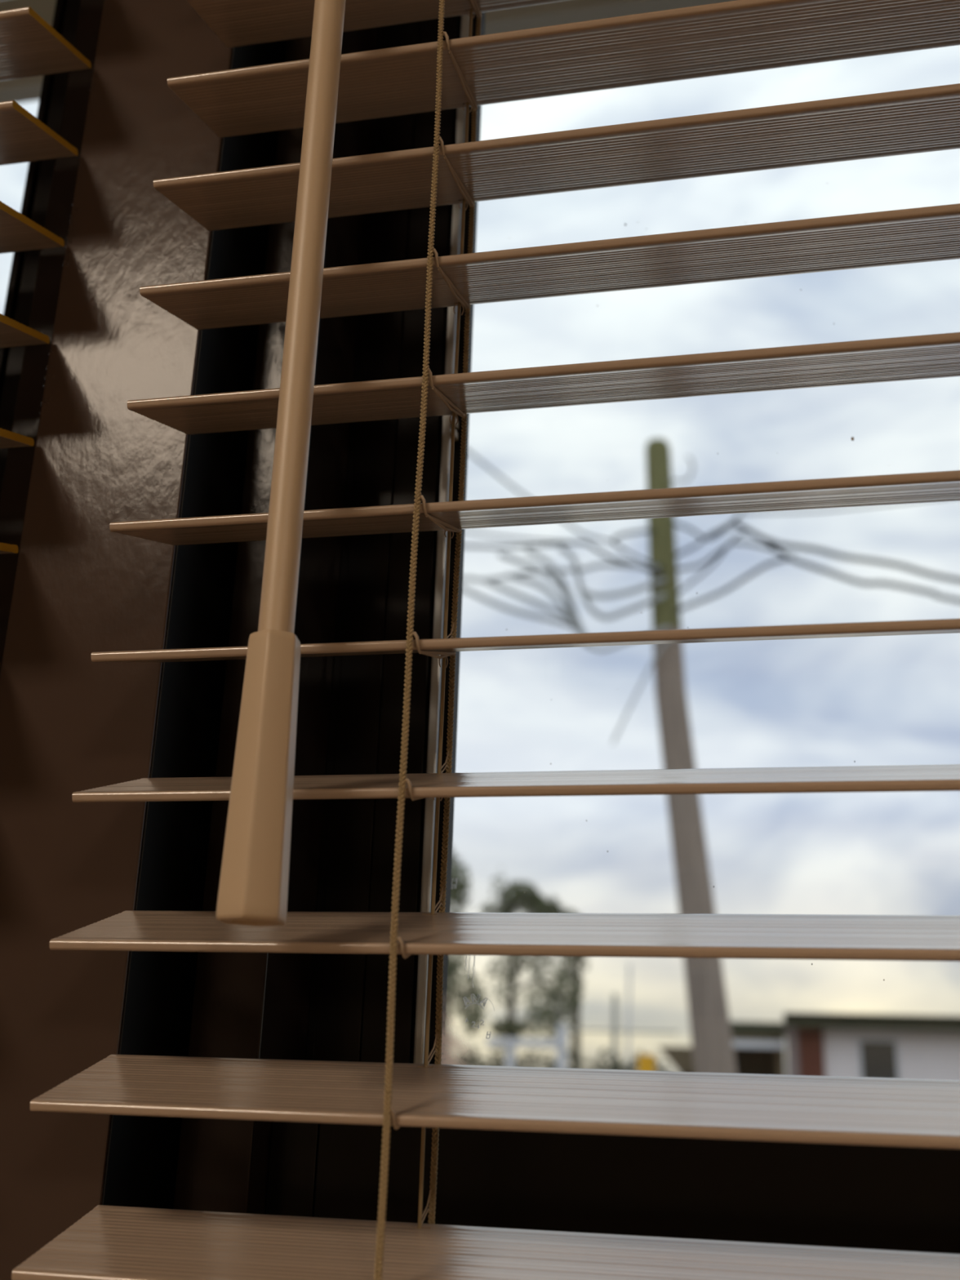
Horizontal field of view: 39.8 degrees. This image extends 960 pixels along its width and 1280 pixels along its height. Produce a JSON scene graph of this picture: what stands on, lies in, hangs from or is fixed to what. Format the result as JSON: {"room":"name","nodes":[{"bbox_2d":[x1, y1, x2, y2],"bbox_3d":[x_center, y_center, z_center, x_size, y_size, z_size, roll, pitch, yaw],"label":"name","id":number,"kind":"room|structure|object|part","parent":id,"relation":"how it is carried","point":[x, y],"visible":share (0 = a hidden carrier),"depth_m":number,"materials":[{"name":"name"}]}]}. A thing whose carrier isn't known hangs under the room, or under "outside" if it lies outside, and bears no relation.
{"room":"room by window","nodes":[
{"label":"room by window","id":0,"kind":"room"},
{"bbox_3d":[-0.139,0.082,0.534,5.500,2.580,0.160,-2,-19,12],"label":"wall","id":1,"kind":"structure","parent":0,"visible":0},
{"bbox_2d":[0,0,104,673],"bbox_3d":[-0.835,-0.069,0.706,1.400,0.970,0.112,-2,-19,12],"label":"window","id":2,"kind":"structure","parent":1,"relation":"in","point":[33,292],"depth_m":0.58,"materials":[{"name":"black metal"}]},
{"bbox_2d":[0,0,91,554],"bbox_3d":[-0.847,-0.087,0.629,1.391,0.985,0.056,-2,-19,12],"label":"window blind","id":3,"kind":"object","parent":2,"relation":"attached to","point":[29,46],"visible":1,"depth_m":0.51,"materials":[{"name":"brown wood"}]},
{"bbox_2d":[0,0,233,1279],"bbox_3d":[-0.122,-0.096,0.551,0.061,0.970,0.113,-2,-19,12],"label":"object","id":4,"kind":"structure","parent":1,"relation":"attached to","point":[70,722],"depth_m":0.47,"materials":[{"name":"brown paint"}]},
{"bbox_2d":[101,12,959,1253],"bbox_3d":[0.592,-0.124,0.398,1.400,0.970,0.112,-2,-19,12],"label":"window","id":5,"kind":"structure","parent":1,"relation":"in","point":[352,588],"depth_m":0.48,"materials":[{"name":"black metal"}]},
{"bbox_3d":[-0.058,0.267,0.438,0.016,0.214,0.064,-2,-19,12],"label":"rail","id":6,"kind":"part","parent":5,"relation":"part of","materials":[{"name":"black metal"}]},
{"bbox_2d":[11,0,959,1279],"bbox_3d":[0.567,-0.146,0.311,1.392,0.985,0.081,-2,-19,12],"label":"window blind","id":7,"kind":"object","parent":5,"relation":"attached to","point":[326,89],"visible":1,"depth_m":0.40,"materials":[{"name":"brown wood"}]},
{"bbox_3d":[-0.016,-0.113,0.418,0.003,0.928,0.002,-2,-19,12],"label":"ladder cord","id":8,"kind":"part","parent":7,"relation":"part of","materials":[{"name":"beige fabric"}]},
{"bbox_3d":[-0.008,-0.097,0.459,0.002,0.950,0.002,-1,-19,8],"label":"lift cord","id":9,"kind":"part","parent":7,"relation":"part of","materials":[{"name":"beige fabric"}]},
{"bbox_3d":[-0.005,-0.098,0.466,0.003,0.928,0.002,-2,-19,12],"label":"ladder cord","id":10,"kind":"part","parent":7,"relation":"part of","materials":[{"name":"brown fabric"}]},
{"bbox_3d":[0.593,0.241,0.297,1.316,0.214,0.065,-2,-19,12],"label":"rail","id":11,"kind":"part","parent":5,"relation":"part of","materials":[{"name":"black metal"}]},
{"label":"outside","id":12,"kind":"structure","parent":0,"visible":0},
{"bbox_3d":[16.798,27.179,73.873,180.000,0.200,159.760,-2,-19,12],"label":"ground","id":13,"kind":"structure","parent":12,"visible":0},
{"bbox_2d":[445,849,487,1036],"bbox_3d":[-0.408,6.135,22.149,1.101,5.578,0.844,-2,-19,12],"label":"broadleaf tree","id":14,"kind":"object","parent":13,"relation":"on","point":[456,894],"visible":0.52,"depth_m":22.23,"materials":[{"name":"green plant"}]},
{"bbox_2d":[476,866,583,1051],"bbox_3d":[0.822,6.454,22.442,1.897,5.241,0.862,-2,-19,12],"label":"broadleaf tree","id":15,"kind":"object","parent":13,"relation":"on","point":[538,903],"visible":0.63,"depth_m":22.59,"materials":[{"name":"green plant"}]},
{"bbox_2d":[456,1044,668,1071],"bbox_3d":[0.955,7.685,21.349,4.289,2.270,0.394,-2,-19,12],"label":"hedge","id":16,"kind":"object","parent":13,"relation":"on","point":[474,1060],"visible":0.11,"depth_m":21.59,"materials":[{"name":"green plant"}]},
{"bbox_2d":[552,956,588,1067],"bbox_3d":[1.544,7.045,22.484,0.746,4.195,0.642,-2,-19,12],"label":"broadleaf tree","id":17,"kind":"object","parent":13,"relation":"on","point":[575,1036],"visible":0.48,"depth_m":22.76,"materials":[{"name":"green plant"}]},
{"bbox_2d":[486,1025,677,1067],"bbox_3d":[1.596,7.435,21.044,3.080,2.540,0.200,-2,-19,12],"label":"pergola","id":18,"kind":"object","parent":13,"relation":"on","point":[560,1043],"visible":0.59,"depth_m":21.41,"materials":[{"name":"white paint"}]},
{"bbox_3d":[0.467,7.644,21.231,0.140,2.190,0.160,-2,-19,12],"label":"post","id":19,"kind":"part","parent":18,"relation":"part of","materials":[{"name":"white paint"}]},
{"bbox_3d":[1.293,7.446,21.110,0.160,2.540,0.160,-2,-19,12],"label":"post","id":20,"kind":"part","parent":18,"relation":"part of","materials":[{"name":"white paint"}]},
{"bbox_3d":[2.273,6.272,21.284,1.770,0.040,0.030,-2,-19,12],"label":"rail","id":21,"kind":"part","parent":18,"relation":"part of","materials":[{"name":"grey"}]},
{"bbox_2d":[611,993,617,1068],"bbox_3d":[2.164,7.320,21.494,0.134,3.081,0.110,-2,-19,12],"label":"post","id":22,"kind":"object","parent":13,"relation":"on","point":[615,997],"visible":0.4,"depth_m":21.81,"materials":[{"name":"grey"}]},
{"bbox_2d":[626,963,631,1066],"bbox_3d":[2.395,7.075,21.526,0.121,3.581,0.060,-2,-19,12],"label":"post","id":23,"kind":"object","parent":13,"relation":"on","point":[629,964],"visible":0.4,"depth_m":21.82,"materials":[{"name":"white paint"}]},
{"bbox_2d":[484,438,794,1073],"bbox_3d":[1.196,1.520,9.956,2.443,6.650,0.386,-2,-19,12],"label":"utility pole","id":24,"kind":"object","parent":13,"relation":"on","point":[712,1042],"visible":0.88,"depth_m":10.17,"materials":[{"name":"grey wood"}]},
{"bbox_2d":[462,586,577,633],"bbox_3d":[-0.530,-0.512,10.914,2.814,1.237,0.039,-2,-19,12],"label":"overhead cable","id":25,"kind":"object","parent":24,"relation":"attached to","point":[465,589],"visible":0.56,"depth_m":10.61,"materials":[{"name":"grey plastic"}]},
{"bbox_2d":[462,562,658,582],"bbox_3d":[-2.192,-0.519,11.298,7.393,0.286,0.036,-2,-19,12],"label":"overhead cable","id":26,"kind":"object","parent":24,"relation":"attached to","point":[602,564],"visible":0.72,"depth_m":10.63,"materials":[{"name":"grey plastic"}]},
{"bbox_2d":[464,541,663,576],"bbox_3d":[-2.167,-0.791,11.385,7.427,0.908,0.029,-2,-19,12],"label":"overhead cable","id":27,"kind":"object","parent":24,"relation":"attached to","point":[566,543],"visible":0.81,"depth_m":10.72,"materials":[{"name":"grey plastic"}]},
{"bbox_2d":[467,449,662,568],"bbox_3d":[-0.658,-2.248,11.541,4.432,3.738,0.021,-2,-19,12],"label":"overhead cable","id":28,"kind":"object","parent":24,"relation":"attached to","point":[477,459],"visible":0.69,"depth_m":10.72,"materials":[{"name":"grey plastic"}]},
{"bbox_2d":[743,504,893,514],"bbox_3d":[5.479,-1.355,9.827,6.941,0.528,0.018,-2,-19,12],"label":"overhead cable","id":29,"kind":"object","parent":24,"relation":"attached to","point":[849,508],"visible":0.59,"depth_m":10.36,"materials":[{"name":"grey plastic"}]},
{"bbox_2d":[733,520,959,582],"bbox_3d":[5.404,-0.475,9.541,7.033,1.275,0.038,-2,-19,12],"label":"overhead cable","id":30,"kind":"object","parent":24,"relation":"attached to","point":[740,526],"visible":1,"depth_m":10.16,"materials":[{"name":"grey plastic"}]},
{"bbox_2d":[768,543,959,603],"bbox_3d":[5.524,-0.234,9.430,6.772,1.354,0.038,-2,-19,12],"label":"overhead cable","id":31,"kind":"object","parent":24,"relation":"attached to","point":[877,583],"visible":1,"depth_m":10.07,"materials":[{"name":"grey plastic"}]},
{"bbox_2d":[637,1053,655,1071],"bbox_3d":[2.588,7.531,20.573,0.270,2.120,0.070,-2,-19,12],"label":"sign","id":32,"kind":"object","parent":13,"relation":"on","point":[645,1062],"visible":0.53,"depth_m":20.84,"materials":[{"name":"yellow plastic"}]},
{"bbox_2d":[658,1046,693,1071],"bbox_3d":[3.525,8.136,22.525,0.770,2.280,2.400,-2,-19,12],"label":"shed","id":33,"kind":"object","parent":13,"relation":"on","point":[682,1057],"visible":0.18,"depth_m":21.73,"materials":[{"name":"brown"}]},
{"bbox_2d":[729,1021,785,1075],"bbox_3d":[4.547,7.907,22.369,1.250,2.680,3.400,-2,-19,12],"label":"carport","id":34,"kind":"object","parent":13,"relation":"on","point":[764,1042],"visible":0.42,"depth_m":21.30,"materials":[{"name":"grey"}]},
{"bbox_2d":[783,1012,959,1079],"bbox_3d":[9.872,8.028,22.378,9.160,2.800,6.850,-2,-19,12],"label":"building","id":35,"kind":"structure","parent":13,"relation":"on","point":[818,1044],"depth_m":20.52,"materials":[{"name":"white brick"}]},
{"bbox_3d":[6.157,6.850,20.415,0.520,1.300,0.022,-2,-19,12],"label":"pane","id":36,"kind":"part","parent":35,"relation":"part of","materials":[{"name":"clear glass"}]},
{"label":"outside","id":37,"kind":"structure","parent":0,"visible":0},
{"bbox_2d":[464,530,569,542],"bbox_3d":[-2.467,-1.209,11.598,6.783,1.190,0.020,-2,-19,12],"label":"overhead cable","id":38,"kind":"object","parent":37,"point":[465,531],"visible":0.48,"depth_m":10.83,"materials":[{"name":"grey plastic"}]},
{"bbox_3d":[-0.045,-0.763,0.882,12.000,0.469,0.017,-2,-19,12],"label":"facade","id":39,"kind":"object","parent":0,"visible":0},
{"bbox_2d":[0,0,735,102],"bbox_3d":[0.000,-0.690,1.076,12.000,0.120,0.410,-2,-19,12],"label":"soffit","id":40,"kind":"structure","parent":39,"relation":"attached to","point":[25,89],"depth_m":1.23,"materials":[{"name":"paint"}]}
]}

